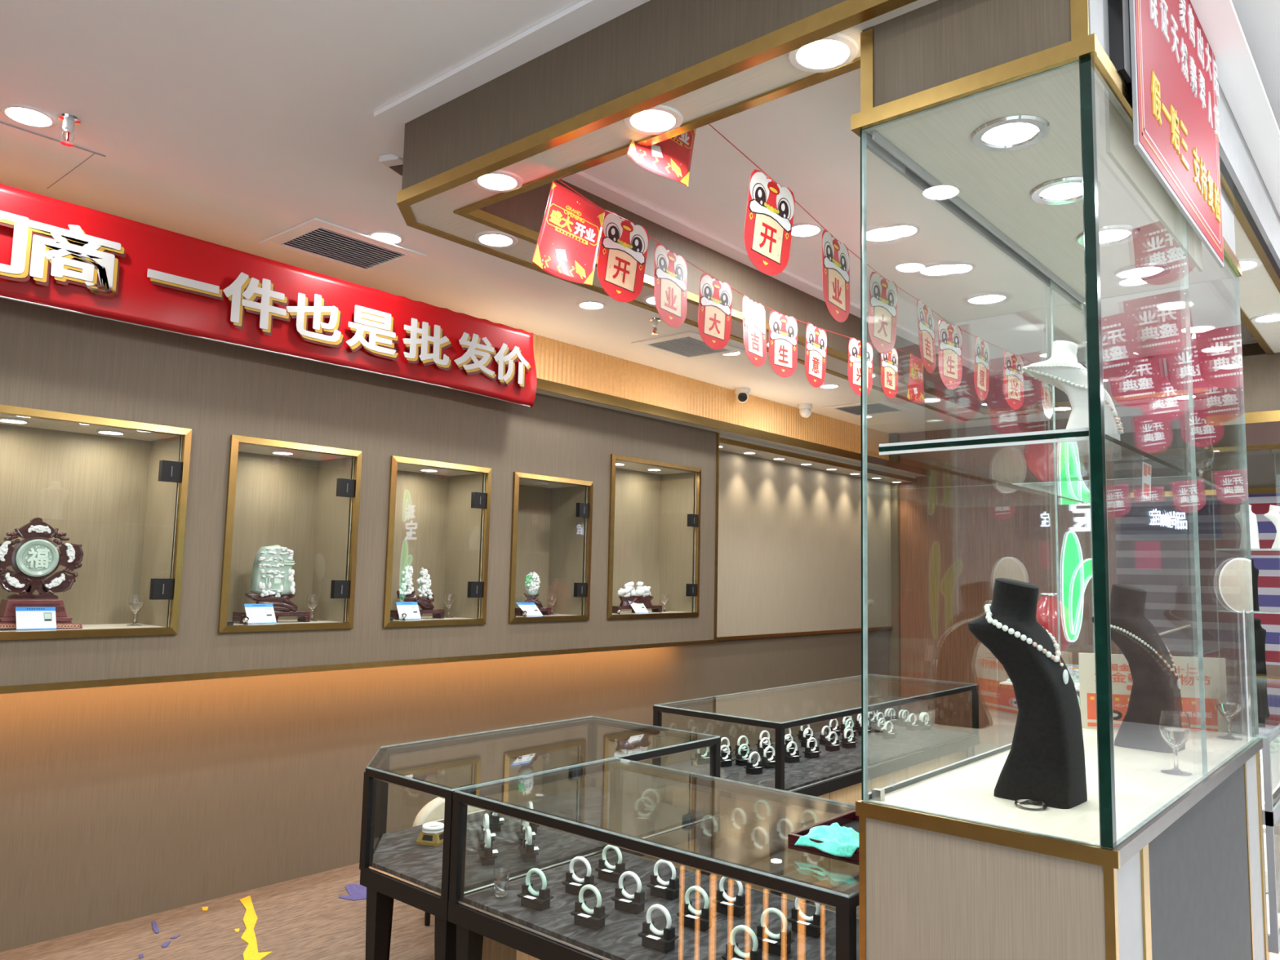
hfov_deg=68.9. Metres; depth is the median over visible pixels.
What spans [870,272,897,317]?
print
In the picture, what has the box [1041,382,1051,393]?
print
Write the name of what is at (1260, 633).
bust
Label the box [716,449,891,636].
wall panel
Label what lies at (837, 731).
stand
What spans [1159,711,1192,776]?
wine glass
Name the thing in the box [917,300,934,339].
print
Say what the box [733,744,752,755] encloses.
stand
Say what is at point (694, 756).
shot glass
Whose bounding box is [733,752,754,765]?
stand
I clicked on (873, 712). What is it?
bangle
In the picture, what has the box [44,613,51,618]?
picture
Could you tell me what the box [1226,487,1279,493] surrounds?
trim
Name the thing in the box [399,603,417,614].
print
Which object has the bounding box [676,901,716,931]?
stand
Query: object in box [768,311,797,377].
pennant
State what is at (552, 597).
wine glass
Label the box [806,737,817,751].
bangle
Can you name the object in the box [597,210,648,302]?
pennant
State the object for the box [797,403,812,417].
dome camera
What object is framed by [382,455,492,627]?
display niche
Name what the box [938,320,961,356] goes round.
print
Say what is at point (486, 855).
stand
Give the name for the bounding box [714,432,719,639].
trim
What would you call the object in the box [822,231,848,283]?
print
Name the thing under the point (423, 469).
recessed light
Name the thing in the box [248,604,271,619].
print
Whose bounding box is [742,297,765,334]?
print
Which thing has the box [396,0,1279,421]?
ceiling beam
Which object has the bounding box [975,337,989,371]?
print
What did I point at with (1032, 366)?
necklace
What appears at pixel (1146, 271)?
recessed light
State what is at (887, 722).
bangle
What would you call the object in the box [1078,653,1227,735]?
poster board
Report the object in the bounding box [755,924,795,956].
stand
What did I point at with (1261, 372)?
display case
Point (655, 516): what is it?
display niche
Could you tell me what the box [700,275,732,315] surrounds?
print
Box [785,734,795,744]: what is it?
stand
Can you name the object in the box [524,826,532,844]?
bangle
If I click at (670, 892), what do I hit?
stand
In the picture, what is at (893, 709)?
bangle
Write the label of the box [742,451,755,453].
recessed light
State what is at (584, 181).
trim
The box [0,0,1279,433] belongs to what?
ceiling
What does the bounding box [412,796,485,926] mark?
chair
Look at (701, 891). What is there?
bangle
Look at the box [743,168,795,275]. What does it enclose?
pennant
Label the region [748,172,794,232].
print
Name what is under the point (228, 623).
clip
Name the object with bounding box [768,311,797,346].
print
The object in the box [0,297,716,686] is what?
wall
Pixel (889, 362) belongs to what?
print
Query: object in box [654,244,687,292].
print
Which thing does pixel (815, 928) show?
stand
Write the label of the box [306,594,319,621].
wine glass
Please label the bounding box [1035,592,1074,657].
lantern
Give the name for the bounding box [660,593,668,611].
wine glass
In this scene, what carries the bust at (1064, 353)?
on the display case at (1154, 864)
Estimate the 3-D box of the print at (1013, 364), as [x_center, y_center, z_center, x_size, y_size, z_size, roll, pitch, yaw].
[1.959,-0.595,4.879,0.213,0.136,0.002,9,-9,-41]
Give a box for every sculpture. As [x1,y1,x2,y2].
[0,517,83,628]
[390,564,444,619]
[612,581,662,613]
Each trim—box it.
[0,639,716,693]
[373,0,1279,216]
[536,377,930,475]
[560,171,1257,375]
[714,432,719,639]
[716,626,893,640]
[719,437,916,482]
[888,432,899,717]
[897,433,901,717]
[1142,443,1279,456]
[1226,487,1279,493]
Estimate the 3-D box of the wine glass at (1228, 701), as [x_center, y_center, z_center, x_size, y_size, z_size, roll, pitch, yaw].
[1.862,0.739,2.948,0.071,0.152,0.071,-4,-8,41]
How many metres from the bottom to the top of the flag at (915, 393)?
0.290 m
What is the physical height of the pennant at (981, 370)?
0.301 m
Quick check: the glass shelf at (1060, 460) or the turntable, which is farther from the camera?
the turntable
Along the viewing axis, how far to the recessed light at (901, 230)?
4.25 m
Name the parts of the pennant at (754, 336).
scroll panel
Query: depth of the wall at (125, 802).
4.75 m
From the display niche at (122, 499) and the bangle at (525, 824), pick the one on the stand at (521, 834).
the bangle at (525, 824)
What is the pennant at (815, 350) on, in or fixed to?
hanging from the string at (570, 172)
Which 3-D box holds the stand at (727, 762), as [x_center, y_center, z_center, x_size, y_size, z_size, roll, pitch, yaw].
[0.444,1.474,4.898,0.098,0.057,0.063,6,-7,-37]
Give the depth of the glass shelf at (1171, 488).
2.81 m
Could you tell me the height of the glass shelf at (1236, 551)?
0.010 m
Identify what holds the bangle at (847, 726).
on the stand at (842, 735)
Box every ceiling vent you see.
[258,217,426,275]
[631,331,744,360]
[822,400,913,417]
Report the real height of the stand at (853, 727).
0.057 m
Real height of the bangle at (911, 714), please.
0.078 m
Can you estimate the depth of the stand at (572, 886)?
2.89 m
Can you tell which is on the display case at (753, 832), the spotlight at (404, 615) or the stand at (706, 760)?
the stand at (706, 760)
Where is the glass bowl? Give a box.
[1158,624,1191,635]
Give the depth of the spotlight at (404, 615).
4.98 m
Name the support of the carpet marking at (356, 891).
on the floor
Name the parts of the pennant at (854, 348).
scroll panel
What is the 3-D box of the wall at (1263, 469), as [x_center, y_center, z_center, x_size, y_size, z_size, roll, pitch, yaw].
[8.303,-0.325,9.052,7.200,0.780,0.200,-4,-8,41]
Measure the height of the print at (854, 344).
0.136 m
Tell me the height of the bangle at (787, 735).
0.078 m
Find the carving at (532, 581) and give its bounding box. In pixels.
[514,572,551,616]
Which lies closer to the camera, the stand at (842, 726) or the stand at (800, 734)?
the stand at (800, 734)
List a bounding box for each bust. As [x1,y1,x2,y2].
[967,577,1087,808]
[1028,340,1120,440]
[1091,583,1185,753]
[1234,504,1259,548]
[1236,558,1259,610]
[1243,617,1266,674]
[1263,505,1279,548]
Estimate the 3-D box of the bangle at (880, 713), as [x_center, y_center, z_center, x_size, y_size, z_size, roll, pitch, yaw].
[1.608,1.593,6.237,0.078,0.078,0.015,6,-7,-37]
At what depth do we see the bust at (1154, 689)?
2.73 m
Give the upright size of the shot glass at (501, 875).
0.075 m
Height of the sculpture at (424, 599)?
0.294 m
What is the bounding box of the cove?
[433,305,888,460]
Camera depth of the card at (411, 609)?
5.06 m
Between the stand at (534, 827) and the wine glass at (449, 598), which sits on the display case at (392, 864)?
the stand at (534, 827)
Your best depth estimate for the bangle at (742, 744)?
4.95 m
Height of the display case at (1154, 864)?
3.185 m
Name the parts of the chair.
leg, backrest, seat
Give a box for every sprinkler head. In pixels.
[57,113,81,146]
[648,317,661,335]
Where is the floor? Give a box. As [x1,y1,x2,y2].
[0,742,998,959]
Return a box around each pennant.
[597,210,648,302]
[653,243,687,327]
[697,273,732,350]
[742,295,766,366]
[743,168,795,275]
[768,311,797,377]
[804,323,826,387]
[822,229,849,322]
[848,337,872,395]
[867,271,897,354]
[880,348,897,398]
[916,298,936,373]
[937,320,962,389]
[973,335,989,400]
[1003,350,1023,409]
[1040,380,1053,418]
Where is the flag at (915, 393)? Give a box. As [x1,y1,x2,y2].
[906,352,925,404]
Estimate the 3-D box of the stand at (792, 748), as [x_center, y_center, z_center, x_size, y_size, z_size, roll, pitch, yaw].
[0.841,1.521,5.280,0.098,0.057,0.063,6,-7,-37]
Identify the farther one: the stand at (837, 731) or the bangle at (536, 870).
the stand at (837, 731)
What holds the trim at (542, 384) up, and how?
attached to the wall at (51, 359)
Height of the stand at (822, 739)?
0.057 m
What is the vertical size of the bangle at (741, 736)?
0.078 m
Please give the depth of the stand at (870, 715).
6.50 m
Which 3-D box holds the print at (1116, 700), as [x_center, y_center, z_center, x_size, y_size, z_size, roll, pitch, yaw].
[1.645,0.722,3.052,0.316,0.010,0.001,0,-6,12]
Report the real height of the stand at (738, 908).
0.058 m
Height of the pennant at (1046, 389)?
0.300 m
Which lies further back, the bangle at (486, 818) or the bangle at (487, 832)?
the bangle at (486, 818)
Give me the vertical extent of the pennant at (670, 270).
0.302 m
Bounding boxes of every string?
[557,172,994,411]
[708,124,1034,363]
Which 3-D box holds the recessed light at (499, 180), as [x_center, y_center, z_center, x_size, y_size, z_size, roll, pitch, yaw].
[-0.470,-0.987,3.074,0.172,0.010,0.172,-4,-8,41]
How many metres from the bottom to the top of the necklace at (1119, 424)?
0.173 m
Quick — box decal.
[201,895,271,959]
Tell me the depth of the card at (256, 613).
4.42 m
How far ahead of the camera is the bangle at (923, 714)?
6.22 m
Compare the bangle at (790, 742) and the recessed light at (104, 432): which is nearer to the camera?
the recessed light at (104, 432)
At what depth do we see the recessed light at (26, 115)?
3.33 m
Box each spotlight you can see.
[242,616,248,624]
[401,613,406,620]
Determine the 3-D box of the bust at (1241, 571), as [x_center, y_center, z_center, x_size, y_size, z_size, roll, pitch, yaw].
[3.453,0.591,5.288,0.106,0.292,0.135,-2,-7,31]
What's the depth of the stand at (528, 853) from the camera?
3.21 m
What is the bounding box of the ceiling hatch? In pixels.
[0,121,106,191]
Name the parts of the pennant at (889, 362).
scroll panel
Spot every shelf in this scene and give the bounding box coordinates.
[879,431,1187,483]
[1012,472,1241,503]
[1214,548,1279,555]
[1217,608,1279,613]
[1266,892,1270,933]
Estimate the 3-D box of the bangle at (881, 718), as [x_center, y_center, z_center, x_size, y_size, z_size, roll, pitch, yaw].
[1.552,1.566,5.983,0.078,0.078,0.015,6,-7,-37]
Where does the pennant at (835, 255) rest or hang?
hanging from the string at (708, 124)
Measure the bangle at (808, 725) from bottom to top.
0.078 m
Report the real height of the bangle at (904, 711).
0.078 m
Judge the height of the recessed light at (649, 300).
0.010 m
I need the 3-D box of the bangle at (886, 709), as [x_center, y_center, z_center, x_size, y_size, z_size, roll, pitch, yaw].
[1.712,1.614,6.423,0.078,0.078,0.015,6,-7,-37]
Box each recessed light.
[0,103,57,128]
[0,417,29,423]
[96,430,124,435]
[271,450,293,454]
[367,230,404,244]
[419,468,438,471]
[471,169,523,192]
[473,231,518,248]
[532,482,548,484]
[576,300,605,310]
[615,462,625,465]
[622,104,683,134]
[641,294,655,305]
[647,468,661,471]
[723,351,742,355]
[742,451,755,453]
[773,457,785,459]
[787,32,858,72]
[791,222,823,237]
[800,462,812,465]
[819,383,839,388]
[872,373,878,377]
[880,222,920,238]
[924,397,942,402]
[939,262,976,274]
[970,115,1050,151]
[1030,177,1101,204]
[1054,406,1071,411]
[1075,224,1140,246]
[1113,262,1172,280]
[1170,394,1199,399]
[1237,257,1262,271]
[1250,312,1279,323]
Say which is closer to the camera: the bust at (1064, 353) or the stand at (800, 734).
the bust at (1064, 353)
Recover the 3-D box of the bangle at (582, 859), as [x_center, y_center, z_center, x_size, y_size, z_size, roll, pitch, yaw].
[-0.187,1.218,2.914,0.079,0.079,0.016,-2,-7,29]
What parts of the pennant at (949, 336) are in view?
scroll panel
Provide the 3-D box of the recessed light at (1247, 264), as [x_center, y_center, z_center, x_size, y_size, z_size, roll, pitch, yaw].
[2.393,-0.858,3.730,0.172,0.010,0.172,-4,-8,41]
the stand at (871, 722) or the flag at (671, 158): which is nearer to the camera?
the flag at (671, 158)
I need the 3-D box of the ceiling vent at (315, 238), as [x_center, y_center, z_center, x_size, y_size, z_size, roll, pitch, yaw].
[-1.475,-1.150,4.647,0.520,0.014,0.620,-4,-8,41]
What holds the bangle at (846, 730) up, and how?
on the stand at (845, 744)
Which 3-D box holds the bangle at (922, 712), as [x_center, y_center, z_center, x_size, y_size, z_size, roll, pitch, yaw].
[1.910,1.605,6.289,0.078,0.078,0.015,6,-7,-37]
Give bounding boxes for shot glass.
[493,867,510,897]
[690,752,697,765]
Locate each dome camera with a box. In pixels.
[734,387,750,403]
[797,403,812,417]
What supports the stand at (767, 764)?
on the display case at (753, 832)
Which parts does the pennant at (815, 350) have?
scroll panel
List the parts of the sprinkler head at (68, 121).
bulb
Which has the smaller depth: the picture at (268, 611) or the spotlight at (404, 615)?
the picture at (268, 611)
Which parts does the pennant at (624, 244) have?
scroll panel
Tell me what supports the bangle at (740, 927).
on the stand at (730, 954)
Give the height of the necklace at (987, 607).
0.170 m
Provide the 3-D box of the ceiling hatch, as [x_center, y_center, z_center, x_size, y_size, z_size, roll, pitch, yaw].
[-2.502,-1.283,3.597,0.545,0.004,0.620,-4,-8,41]
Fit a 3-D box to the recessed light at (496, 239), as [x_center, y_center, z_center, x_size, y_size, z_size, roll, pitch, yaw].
[-0.559,-0.934,3.617,0.172,0.010,0.172,-4,-8,41]
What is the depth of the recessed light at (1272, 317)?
4.45 m
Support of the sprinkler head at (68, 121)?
attached to the ceiling at (238, 125)
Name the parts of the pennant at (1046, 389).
scroll panel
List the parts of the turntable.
solar panel, turning plate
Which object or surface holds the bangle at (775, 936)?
on the stand at (781, 947)
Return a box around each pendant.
[1058,659,1068,684]
[1173,671,1182,688]
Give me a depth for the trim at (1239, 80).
2.91 m
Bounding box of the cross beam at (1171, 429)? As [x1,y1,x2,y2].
[1118,408,1279,459]
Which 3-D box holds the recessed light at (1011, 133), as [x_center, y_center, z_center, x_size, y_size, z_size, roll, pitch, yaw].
[0.856,-0.801,2.156,0.172,0.010,0.172,-4,-8,41]
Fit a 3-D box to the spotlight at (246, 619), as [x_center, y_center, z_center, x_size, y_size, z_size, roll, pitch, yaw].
[-1.834,0.654,4.337,0.028,0.037,0.029,-4,-8,41]
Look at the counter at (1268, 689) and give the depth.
3.08 m
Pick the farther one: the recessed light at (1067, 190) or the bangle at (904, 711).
the bangle at (904, 711)
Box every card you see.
[15,607,56,630]
[244,603,276,623]
[395,601,421,619]
[515,602,543,616]
[628,600,648,613]
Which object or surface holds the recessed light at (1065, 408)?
attached to the ceiling beam at (561, 112)
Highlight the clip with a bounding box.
[226,621,233,625]
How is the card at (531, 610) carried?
in the display niche at (551, 535)
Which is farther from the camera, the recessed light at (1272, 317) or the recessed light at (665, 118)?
the recessed light at (1272, 317)
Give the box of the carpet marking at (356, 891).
[338,884,366,901]
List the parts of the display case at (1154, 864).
glass pane, header panel, glass pane, shelf rail, shelf rail, panel, glass pane, white panel, glass pane, header panel, glass pane, fluted panel, glass pane, white panel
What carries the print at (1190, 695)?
attached to the poster board
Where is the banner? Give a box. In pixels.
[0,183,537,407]
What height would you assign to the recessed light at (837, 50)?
0.010 m
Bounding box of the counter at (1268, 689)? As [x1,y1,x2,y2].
[1226,675,1279,959]
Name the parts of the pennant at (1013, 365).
scroll panel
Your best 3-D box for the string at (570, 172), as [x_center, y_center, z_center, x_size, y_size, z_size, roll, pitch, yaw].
[1.186,-0.752,5.027,0.087,0.147,5.084,-3,-7,35]
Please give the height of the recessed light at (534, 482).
0.010 m
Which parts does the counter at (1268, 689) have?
glass, grey frame, glass pane, glass pane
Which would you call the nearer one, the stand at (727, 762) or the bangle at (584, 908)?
the bangle at (584, 908)
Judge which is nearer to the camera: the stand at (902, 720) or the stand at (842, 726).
the stand at (842, 726)
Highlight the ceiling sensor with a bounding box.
[378,153,403,175]
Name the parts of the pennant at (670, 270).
scroll panel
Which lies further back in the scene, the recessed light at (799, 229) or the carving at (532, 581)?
the carving at (532, 581)
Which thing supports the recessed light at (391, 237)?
in the ceiling at (238, 125)
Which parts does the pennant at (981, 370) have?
scroll panel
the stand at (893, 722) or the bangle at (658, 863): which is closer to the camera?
the bangle at (658, 863)
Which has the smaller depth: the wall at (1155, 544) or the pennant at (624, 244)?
the pennant at (624, 244)
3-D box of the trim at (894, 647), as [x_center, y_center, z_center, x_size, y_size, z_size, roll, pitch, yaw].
[2.772,1.082,10.072,0.100,3.185,0.160,-4,-8,41]
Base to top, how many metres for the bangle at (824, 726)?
0.078 m
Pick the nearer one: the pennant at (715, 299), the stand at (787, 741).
the pennant at (715, 299)
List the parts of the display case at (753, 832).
leg, leg, door, handle, frame, glass, door, door, door, door, leg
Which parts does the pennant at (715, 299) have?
scroll panel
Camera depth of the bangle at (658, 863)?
2.90 m
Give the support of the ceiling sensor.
attached to the ceiling at (238, 125)
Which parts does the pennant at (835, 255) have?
scroll panel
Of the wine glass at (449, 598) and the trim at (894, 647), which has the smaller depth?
the wine glass at (449, 598)
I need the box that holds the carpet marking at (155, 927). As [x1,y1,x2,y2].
[138,920,180,959]
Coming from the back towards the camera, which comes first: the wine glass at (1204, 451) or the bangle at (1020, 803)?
the wine glass at (1204, 451)
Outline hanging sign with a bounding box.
[1128,0,1223,268]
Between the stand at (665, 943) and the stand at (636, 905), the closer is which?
the stand at (665, 943)
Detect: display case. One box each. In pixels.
[359,715,720,959]
[447,757,859,959]
[651,673,979,903]
[850,0,1268,959]
[1206,352,1279,679]
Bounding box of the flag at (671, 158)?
[626,128,696,186]
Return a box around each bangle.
[422,822,444,831]
[483,813,488,830]
[484,828,490,848]
[522,820,528,831]
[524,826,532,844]
[525,867,546,896]
[527,800,533,808]
[568,856,591,883]
[578,884,601,914]
[601,844,622,870]
[618,871,641,899]
[645,904,671,935]
[653,859,675,885]
[684,885,709,915]
[697,746,708,757]
[719,876,742,902]
[720,737,729,751]
[720,744,729,759]
[729,924,758,958]
[737,735,748,749]
[737,743,749,759]
[748,751,759,767]
[759,730,769,743]
[760,737,770,751]
[760,907,787,939]
[763,746,774,760]
[784,728,791,739]
[784,733,793,747]
[786,741,797,755]
[795,897,820,921]
[800,724,809,733]
[803,727,813,740]
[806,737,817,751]
[821,725,831,738]
[827,731,837,745]
[829,719,838,730]
[842,715,851,725]
[843,725,853,738]
[844,718,853,731]
[844,728,853,742]
[867,711,875,720]
[875,711,884,724]
[877,717,885,729]
[884,708,892,719]
[884,720,893,733]
[888,708,895,719]
[897,709,906,718]
[901,710,909,720]
[908,713,916,724]
[919,711,926,721]
[920,713,928,724]
[1013,799,1047,810]
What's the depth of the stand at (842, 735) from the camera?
5.61 m
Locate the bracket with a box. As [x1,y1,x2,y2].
[1107,0,1131,84]
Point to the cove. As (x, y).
(555, 361)
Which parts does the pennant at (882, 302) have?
scroll panel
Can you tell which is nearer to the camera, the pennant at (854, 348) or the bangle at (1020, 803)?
the bangle at (1020, 803)
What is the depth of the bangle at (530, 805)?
3.59 m
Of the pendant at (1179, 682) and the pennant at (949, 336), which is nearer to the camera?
the pendant at (1179, 682)
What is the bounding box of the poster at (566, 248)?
[531,181,605,285]
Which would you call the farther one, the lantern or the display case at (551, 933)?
the lantern
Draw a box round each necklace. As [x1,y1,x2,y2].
[984,604,1068,684]
[1022,366,1124,434]
[1024,364,1087,376]
[1110,624,1182,688]
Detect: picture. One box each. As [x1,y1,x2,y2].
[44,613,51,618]
[266,609,271,614]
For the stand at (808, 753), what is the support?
on the display case at (753, 832)
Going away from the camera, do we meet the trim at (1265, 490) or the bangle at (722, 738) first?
the bangle at (722, 738)
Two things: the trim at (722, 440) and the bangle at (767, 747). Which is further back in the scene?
the trim at (722, 440)
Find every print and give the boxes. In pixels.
[26,608,52,621]
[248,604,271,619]
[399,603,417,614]
[601,213,648,264]
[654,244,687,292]
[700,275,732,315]
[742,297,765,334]
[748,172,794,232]
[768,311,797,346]
[806,324,826,358]
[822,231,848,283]
[848,337,872,368]
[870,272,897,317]
[880,348,897,373]
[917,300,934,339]
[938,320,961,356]
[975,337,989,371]
[1004,351,1023,382]
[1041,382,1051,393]
[1086,684,1217,733]
[1090,696,1195,704]
[1143,463,1151,497]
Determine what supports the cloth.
on the tray at (848, 820)
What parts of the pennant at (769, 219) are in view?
scroll panel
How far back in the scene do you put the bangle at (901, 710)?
6.37 m
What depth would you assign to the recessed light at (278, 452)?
4.63 m
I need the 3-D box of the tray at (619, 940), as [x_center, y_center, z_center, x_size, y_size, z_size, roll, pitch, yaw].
[0.174,1.281,2.687,1.296,0.013,0.692,-4,-8,41]
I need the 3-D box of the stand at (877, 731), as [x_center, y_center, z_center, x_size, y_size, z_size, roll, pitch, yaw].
[1.554,1.607,5.976,0.098,0.057,0.063,6,-7,-37]
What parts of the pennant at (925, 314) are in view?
scroll panel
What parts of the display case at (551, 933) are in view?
leg, door, glass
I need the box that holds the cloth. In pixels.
[794,822,858,857]
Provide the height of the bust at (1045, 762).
0.485 m
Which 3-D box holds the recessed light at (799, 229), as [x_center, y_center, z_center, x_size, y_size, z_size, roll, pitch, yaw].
[0.753,-1.146,4.272,0.176,0.010,0.176,-4,-8,41]
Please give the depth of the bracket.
1.97 m
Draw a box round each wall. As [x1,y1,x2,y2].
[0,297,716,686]
[0,629,889,951]
[899,418,1117,744]
[1115,493,1279,669]
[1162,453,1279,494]
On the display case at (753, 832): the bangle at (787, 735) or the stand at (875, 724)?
the stand at (875, 724)
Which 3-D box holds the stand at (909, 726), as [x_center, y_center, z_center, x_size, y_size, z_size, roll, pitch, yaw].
[1.820,1.637,6.211,0.098,0.057,0.063,6,-7,-37]
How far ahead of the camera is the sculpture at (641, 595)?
6.52 m
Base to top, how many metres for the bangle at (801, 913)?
0.079 m
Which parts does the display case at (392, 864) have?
leg, glass pane, leg, leg, glass, leg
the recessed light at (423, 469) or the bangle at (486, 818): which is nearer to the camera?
the bangle at (486, 818)
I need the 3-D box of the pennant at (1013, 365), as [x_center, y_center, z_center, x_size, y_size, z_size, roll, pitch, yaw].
[1.955,-0.519,4.871,0.220,0.302,0.003,6,-8,-41]
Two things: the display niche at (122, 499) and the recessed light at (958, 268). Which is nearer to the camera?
the display niche at (122, 499)
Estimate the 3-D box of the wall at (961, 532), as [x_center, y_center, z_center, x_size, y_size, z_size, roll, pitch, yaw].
[3.625,1.029,9.364,2.120,3.185,0.100,-4,-8,41]
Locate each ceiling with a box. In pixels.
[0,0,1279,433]
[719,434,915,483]
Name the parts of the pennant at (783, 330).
scroll panel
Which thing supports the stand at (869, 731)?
on the display case at (753, 832)
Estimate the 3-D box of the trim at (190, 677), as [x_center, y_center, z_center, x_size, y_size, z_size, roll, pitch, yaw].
[-2.292,0.820,3.721,0.024,0.028,8.747,-4,-8,41]
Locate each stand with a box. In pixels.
[476,825,496,848]
[477,841,497,866]
[488,811,504,831]
[515,824,536,845]
[516,883,554,911]
[518,838,539,862]
[520,820,538,833]
[561,871,597,897]
[569,900,609,930]
[595,857,629,883]
[610,886,648,914]
[637,920,679,953]
[646,873,682,900]
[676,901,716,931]
[697,751,710,764]
[711,888,750,917]
[720,746,733,757]
[720,754,733,767]
[720,942,765,959]
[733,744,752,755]
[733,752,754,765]
[743,760,764,774]
[755,738,773,749]
[755,746,772,758]
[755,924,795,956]
[760,755,775,768]
[784,743,795,753]
[784,750,801,763]
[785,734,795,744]
[786,906,827,937]
[796,729,813,740]
[799,735,814,746]
[802,746,821,758]
[817,733,835,744]
[823,739,841,751]
[825,725,840,736]
[839,733,857,742]
[840,723,851,733]
[840,726,857,737]
[840,737,857,748]
[856,725,872,735]
[867,716,875,726]
[869,713,880,719]
[872,720,888,728]
[873,725,889,736]
[880,728,897,739]
[884,715,893,724]
[887,715,897,724]
[894,716,907,726]
[900,716,913,726]
[904,720,919,730]
[918,720,933,730]
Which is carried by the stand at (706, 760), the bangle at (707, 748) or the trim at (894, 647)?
the bangle at (707, 748)
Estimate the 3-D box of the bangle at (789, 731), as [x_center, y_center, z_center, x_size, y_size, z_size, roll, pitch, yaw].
[0.872,1.508,5.557,0.078,0.078,0.015,6,-7,-37]
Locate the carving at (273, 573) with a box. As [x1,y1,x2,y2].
[232,545,310,623]
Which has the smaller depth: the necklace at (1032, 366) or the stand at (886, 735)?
the necklace at (1032, 366)
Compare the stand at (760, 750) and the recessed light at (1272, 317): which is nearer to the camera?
the recessed light at (1272, 317)
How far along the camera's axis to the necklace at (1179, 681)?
2.72 m
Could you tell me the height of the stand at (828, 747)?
0.057 m
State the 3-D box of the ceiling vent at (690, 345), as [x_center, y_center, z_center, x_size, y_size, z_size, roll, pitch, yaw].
[0.336,-0.925,6.490,0.520,0.014,0.620,-4,-8,41]
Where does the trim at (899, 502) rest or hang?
attached to the wall at (961, 532)
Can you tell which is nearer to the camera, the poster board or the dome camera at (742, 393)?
the poster board
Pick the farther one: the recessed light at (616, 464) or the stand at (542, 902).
the recessed light at (616, 464)
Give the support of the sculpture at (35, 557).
in the display niche at (122, 499)
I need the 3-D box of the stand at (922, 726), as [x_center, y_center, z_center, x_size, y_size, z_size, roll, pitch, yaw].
[1.907,1.640,6.223,0.098,0.057,0.063,6,-7,-37]
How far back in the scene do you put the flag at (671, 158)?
2.82 m
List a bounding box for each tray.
[372,786,709,893]
[462,849,859,959]
[664,721,973,791]
[787,809,858,865]
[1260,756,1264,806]
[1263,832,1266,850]
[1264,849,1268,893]
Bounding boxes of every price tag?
[1142,461,1151,500]
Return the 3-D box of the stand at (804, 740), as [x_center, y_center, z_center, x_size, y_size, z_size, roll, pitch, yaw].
[0.998,1.549,5.517,0.098,0.057,0.063,6,-7,-37]
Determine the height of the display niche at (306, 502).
0.899 m
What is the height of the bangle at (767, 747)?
0.078 m
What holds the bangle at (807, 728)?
on the stand at (804, 740)
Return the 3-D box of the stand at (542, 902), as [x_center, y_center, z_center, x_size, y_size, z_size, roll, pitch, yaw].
[-0.314,1.244,2.781,0.100,0.058,0.064,-3,-7,35]
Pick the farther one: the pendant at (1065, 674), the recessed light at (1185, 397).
the recessed light at (1185, 397)
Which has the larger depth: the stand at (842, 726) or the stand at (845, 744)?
the stand at (842, 726)
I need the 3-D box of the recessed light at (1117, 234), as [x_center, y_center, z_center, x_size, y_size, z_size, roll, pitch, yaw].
[1.393,-0.727,2.774,0.172,0.010,0.172,-4,-8,41]
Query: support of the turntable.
on the display case at (392, 864)
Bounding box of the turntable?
[416,826,444,846]
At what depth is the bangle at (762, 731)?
5.39 m
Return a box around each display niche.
[0,404,191,639]
[217,434,362,632]
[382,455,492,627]
[508,471,593,622]
[606,453,701,619]
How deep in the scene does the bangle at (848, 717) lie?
6.04 m
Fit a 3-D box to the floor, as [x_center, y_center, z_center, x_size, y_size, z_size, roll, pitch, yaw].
[0.986,2.146,4.873,4.470,0.050,19.000,-4,-8,41]
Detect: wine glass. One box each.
[126,594,143,626]
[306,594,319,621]
[444,593,454,617]
[546,593,556,614]
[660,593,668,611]
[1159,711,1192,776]
[1186,440,1213,478]
[1215,688,1243,740]
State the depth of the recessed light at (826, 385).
7.74 m
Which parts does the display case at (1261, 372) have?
glass pane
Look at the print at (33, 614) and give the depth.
3.72 m
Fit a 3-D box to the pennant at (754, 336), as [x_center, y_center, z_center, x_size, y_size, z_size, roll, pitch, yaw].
[0.503,-0.646,4.088,0.017,0.300,0.215,-3,-7,35]

